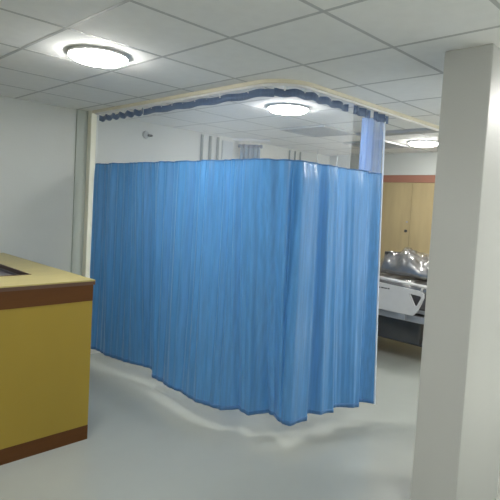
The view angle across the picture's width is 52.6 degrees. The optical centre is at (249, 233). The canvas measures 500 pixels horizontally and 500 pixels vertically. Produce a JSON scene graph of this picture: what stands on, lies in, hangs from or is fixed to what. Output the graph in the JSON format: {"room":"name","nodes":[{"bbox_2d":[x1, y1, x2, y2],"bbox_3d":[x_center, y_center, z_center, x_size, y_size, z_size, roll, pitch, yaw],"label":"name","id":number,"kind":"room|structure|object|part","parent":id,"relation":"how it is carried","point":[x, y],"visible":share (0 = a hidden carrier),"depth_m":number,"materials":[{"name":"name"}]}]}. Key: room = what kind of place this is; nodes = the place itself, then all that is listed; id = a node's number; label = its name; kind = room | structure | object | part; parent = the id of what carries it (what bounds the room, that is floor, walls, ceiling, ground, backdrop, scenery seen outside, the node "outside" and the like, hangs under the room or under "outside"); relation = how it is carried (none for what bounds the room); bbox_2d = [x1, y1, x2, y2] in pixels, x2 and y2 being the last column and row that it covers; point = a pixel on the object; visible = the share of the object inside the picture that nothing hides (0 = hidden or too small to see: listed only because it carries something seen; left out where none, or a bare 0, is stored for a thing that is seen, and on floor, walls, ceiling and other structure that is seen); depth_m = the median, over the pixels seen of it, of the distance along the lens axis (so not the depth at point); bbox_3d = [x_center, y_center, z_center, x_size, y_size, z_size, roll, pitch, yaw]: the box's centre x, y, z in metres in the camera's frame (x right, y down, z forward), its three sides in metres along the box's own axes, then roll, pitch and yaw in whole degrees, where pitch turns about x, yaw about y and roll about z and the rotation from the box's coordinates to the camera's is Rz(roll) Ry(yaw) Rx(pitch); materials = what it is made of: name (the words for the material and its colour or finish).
{"room":"hospital room","nodes":[
{"label":"hospital room","id":0,"kind":"room"},
{"bbox_2d":[0,96,329,353],"bbox_3d":[-1.866,0.017,5.245,0.150,2.556,9.800,7,5,45],"label":"wall","id":1,"kind":"structure","parent":0,"point":[37,140],"depth_m":5.00,"materials":[{"name":"paint"}]},
{"bbox_2d":[71,109,87,275],"bbox_3d":[-1.762,0.024,5.229,0.020,2.556,0.155,7,5,45],"label":"trim","id":2,"kind":"structure","parent":1,"relation":"attached to","point":[81,115],"depth_m":5.18,"materials":[{"name":"paint"}]},
{"bbox_2d":[82,111,96,277],"bbox_3d":[-1.681,0.028,5.244,0.075,2.556,0.060,7,5,45],"label":"trim","id":3,"kind":"structure","parent":1,"relation":"attached to","point":[92,118],"depth_m":5.19,"materials":[{"name":"beige paint"}]},
{"bbox_2d":[142,131,152,138],"bbox_3d":[-1.148,-1.107,5.678,0.074,0.090,0.096,7,5,45],"label":"security camera","id":4,"kind":"object","parent":1,"relation":"attached to","point":[145,134],"visible":1,"depth_m":5.68,"materials":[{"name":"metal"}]},
{"bbox_3d":[-1.170,-1.109,5.694,0.020,0.090,0.090,7,5,45],"label":"plate","id":5,"kind":"part","parent":4,"relation":"part of","materials":[{"name":"white plastic"}]},
{"bbox_2d":[200,134,203,159],"bbox_3d":[-0.658,0.030,6.321,0.036,2.506,0.036,7,5,45],"label":"pipe","id":6,"kind":"object","parent":1,"relation":"attached to","point":[202,135],"visible":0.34,"depth_m":6.25,"materials":[{"name":"grey metal"}]},
{"bbox_2d":[208,136,211,159],"bbox_3d":[-0.563,0.029,6.417,0.040,2.506,0.040,7,5,45],"label":"pipe","id":7,"kind":"object","parent":1,"relation":"attached to","point":[210,137],"visible":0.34,"depth_m":6.34,"materials":[{"name":"grey metal"}]},
{"bbox_2d":[216,137,219,159],"bbox_3d":[-0.475,0.029,6.505,0.036,2.506,0.036,7,5,45],"label":"pipe","id":8,"kind":"object","parent":1,"relation":"attached to","point":[218,138],"visible":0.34,"depth_m":6.43,"materials":[{"name":"grey metal"}]},
{"bbox_2d":[221,140,232,159],"bbox_3d":[-0.335,-0.397,6.614,0.020,1.600,0.180,7,5,45],"label":"wall panel","id":9,"kind":"object","parent":1,"relation":"attached to","point":[227,147],"visible":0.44,"depth_m":6.56,"materials":[{"name":"white paint"}]},
{"bbox_2d":[0,0,499,155],"bbox_3d":[0.427,-1.053,2.961,6.430,0.101,9.800,7,5,45],"label":"ceiling","id":10,"kind":"structure","parent":0,"point":[390,54],"depth_m":2.92,"materials":[{"name":"tile"}]},
{"bbox_2d":[67,45,128,67],"bbox_3d":[-0.922,-1.059,3.076,0.362,0.056,0.362,7,5,45],"label":"ceiling lamp","id":11,"kind":"object","parent":10,"relation":"attached to","point":[97,56],"visible":1,"depth_m":2.98,"materials":[{"name":"white plastic"}]},
{"bbox_2d":[233,138,270,141],"bbox_3d":[0.009,-1.223,6.630,0.520,0.024,0.040,4,3,7],"label":"track","id":12,"kind":"object","parent":10,"relation":"attached to","point":[236,139],"visible":1,"depth_m":6.61,"materials":[{"name":"white plastic"}]},
{"bbox_2d":[238,141,262,158],"bbox_3d":[-0.060,-0.022,6.699,0.322,2.384,0.064,4,3,7],"label":"curtain","id":13,"kind":"object","parent":12,"relation":"hanging from","point":[249,151],"visible":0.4,"depth_m":6.63,"materials":[{"name":"blue fabric"}]},
{"bbox_2d":[92,79,438,130],"bbox_3d":[0.126,-1.117,5.012,2.608,0.041,2.278,7,5,45],"label":"track","id":14,"kind":"object","parent":10,"relation":"attached to","point":[313,87],"visible":0.99,"depth_m":3.91,"materials":[{"name":"beige metal"}]},
{"bbox_2d":[90,86,388,425],"bbox_3d":[-0.372,0.112,4.212,2.895,2.373,1.079,4,3,17],"label":"curtain","id":15,"kind":"object","parent":14,"relation":"hanging from","point":[250,286],"visible":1,"depth_m":3.89,"materials":[{"name":"blue fabric"}]},
{"bbox_2d":[267,103,308,114],"bbox_3d":[0.327,-1.062,4.373,0.362,0.056,0.362,7,5,45],"label":"ceiling lamp","id":16,"kind":"object","parent":10,"relation":"attached to","point":[278,108],"visible":1,"depth_m":4.27,"materials":[{"name":"white plastic"}]},
{"bbox_2d":[280,125,355,136],"bbox_3d":[0.756,-1.125,5.593,0.600,0.020,0.600,7,5,45],"label":"ceiling vent","id":17,"kind":"object","parent":10,"relation":"in","point":[316,130],"visible":1,"depth_m":5.55,"materials":[{"name":"grey metal"}]},
{"bbox_2d":[343,140,408,148],"bbox_3d":[1.603,-1.126,6.443,0.600,0.020,0.600,7,5,45],"label":"ceiling vent","id":18,"kind":"object","parent":10,"relation":"in","point":[377,144],"visible":0.93,"depth_m":6.40,"materials":[{"name":"grey metal"}]},
{"bbox_2d":[356,128,438,136],"bbox_3d":[2.499,-0.953,4.384,3.590,0.028,0.160,7,5,45],"label":"trim","id":19,"kind":"structure","parent":10,"relation":"attached to","point":[420,130],"depth_m":5.28,"materials":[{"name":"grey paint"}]},
{"bbox_2d":[408,140,437,146],"bbox_3d":[2.063,-1.057,6.018,0.352,0.056,0.352,7,5,45],"label":"ceiling lamp","id":20,"kind":"object","parent":10,"relation":"attached to","point":[417,143],"visible":0.95,"depth_m":5.90,"materials":[{"name":"white plastic"}]},
{"bbox_2d":[409,142,437,146],"bbox_3d":[2.062,-1.048,6.018,0.336,0.038,0.336,7,5,45],"label":"diffuser","id":21,"kind":"object","parent":20,"relation":"attached to","point":[417,144],"depth_m":5.93,"materials":[{"name":"white plastic"}]},
{"bbox_2d":[0,336,499,499],"bbox_3d":[0.277,1.594,3.112,6.430,0.100,9.800,7,5,45],"label":"floor","id":22,"kind":"structure","parent":0,"point":[146,439],"depth_m":3.51,"materials":[{"name":"plastic"}]},
{"bbox_2d":[0,253,95,465],"bbox_3d":[-2.635,0.809,3.202,1.744,1.124,2.619,7,5,45],"label":"reception desk","id":23,"kind":"object","parent":22,"relation":"on","point":[46,311],"visible":1,"depth_m":3.29,"materials":[{"name":"yellow laminate"}]},
{"bbox_3d":[-2.837,0.413,3.216,1.375,0.288,2.355,7,5,45],"label":"panel","id":24,"kind":"part","parent":23,"relation":"part of","materials":[{"name":"grey laminate"}]},
{"bbox_3d":[-2.039,0.899,2.598,0.030,0.877,2.605,7,5,45],"label":"panel","id":25,"kind":"part","parent":23,"relation":"part of","materials":[{"name":"yellow laminate"}]},
{"bbox_2d":[0,253,95,287],"bbox_3d":[-2.603,0.256,3.170,1.744,0.009,2.619,7,5,45],"label":"countertop","id":26,"kind":"structure","parent":23,"relation":"on","point":[41,274],"depth_m":3.54,"materials":[{"name":"beige laminate"}]},
{"bbox_2d":[378,276,426,346],"bbox_3d":[1.618,0.853,6.436,2.370,1.150,1.041,7,5,45],"label":"hospital bed","id":27,"kind":"object","parent":22,"relation":"on","point":[399,319],"visible":0.14,"depth_m":5.73,"materials":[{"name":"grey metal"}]},
{"bbox_3d":[1.614,0.890,6.437,2.270,0.075,0.920,7,5,45],"label":"bed frame","id":28,"kind":"part","parent":27,"relation":"part of","materials":[{"name":"grey metal"}]},
{"bbox_3d":[1.560,0.718,5.785,0.905,0.323,0.030,7,5,45],"label":"rail","id":29,"kind":"part","parent":27,"relation":"part of","materials":[{"name":"white plastic"}]},
{"bbox_2d":[379,271,426,310],"bbox_3d":[1.629,0.623,6.421,2.210,0.330,0.840,7,5,45],"label":"mattress","id":30,"kind":"object","parent":27,"relation":"on","point":[416,299],"visible":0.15,"depth_m":5.88,"materials":[{"name":"white plastic"}]},
{"bbox_2d":[384,251,399,258],"bbox_3d":[1.822,0.354,6.495,0.155,0.238,0.144,7,5,45],"label":"box","id":31,"kind":"object","parent":30,"relation":"on","point":[387,253],"visible":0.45,"depth_m":6.45,"materials":[{"name":"metal"}]},
{"bbox_2d":[381,249,428,278],"bbox_3d":[2.068,0.338,6.055,0.740,0.321,0.700,7,5,45],"label":"bundle","id":32,"kind":"object","parent":30,"relation":"on","point":[407,263],"visible":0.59,"depth_m":5.91,"materials":[{"name":"silver plastic"}]},
{"bbox_2d":[380,175,434,270],"bbox_3d":[2.609,0.320,7.154,3.525,2.244,0.476,7,5,45],"label":"wardrobe","id":33,"kind":"object","parent":22,"relation":"on","point":[407,200],"visible":0.19,"depth_m":7.22,"materials":[{"name":"brown wood"}]},
{"bbox_3d":[2.087,0.287,7.405,0.486,2.052,0.040,7,5,45],"label":"door","id":34,"kind":"part","parent":33,"relation":"part of","materials":[{"name":"brown wood"}]},
{"bbox_3d":[2.432,0.326,7.062,0.481,2.052,0.040,7,5,45],"label":"door","id":35,"kind":"part","parent":33,"relation":"part of","materials":[{"name":"brown wood"}]},
{"bbox_2d":[410,44,499,499],"bbox_3d":[1.264,0.332,2.869,0.247,2.556,0.650,7,5,45],"label":"wall pillar","id":36,"kind":"structure","parent":0,"point":[457,445],"depth_m":2.64,"materials":[{"name":"paint"}]},
{"bbox_3d":[3.756,0.269,6.456,6.130,2.556,0.150,7,5,45],"label":"wall","id":37,"kind":"structure","parent":0,"visible":0},
{"bbox_2d":[330,152,436,174],"bbox_3d":[2.690,-0.955,7.093,3.530,0.310,0.450,7,5,45],"label":"wall","id":38,"kind":"structure","parent":37,"relation":"attached to","point":[400,163],"depth_m":7.37,"materials":[{"name":"paint"}]}
]}

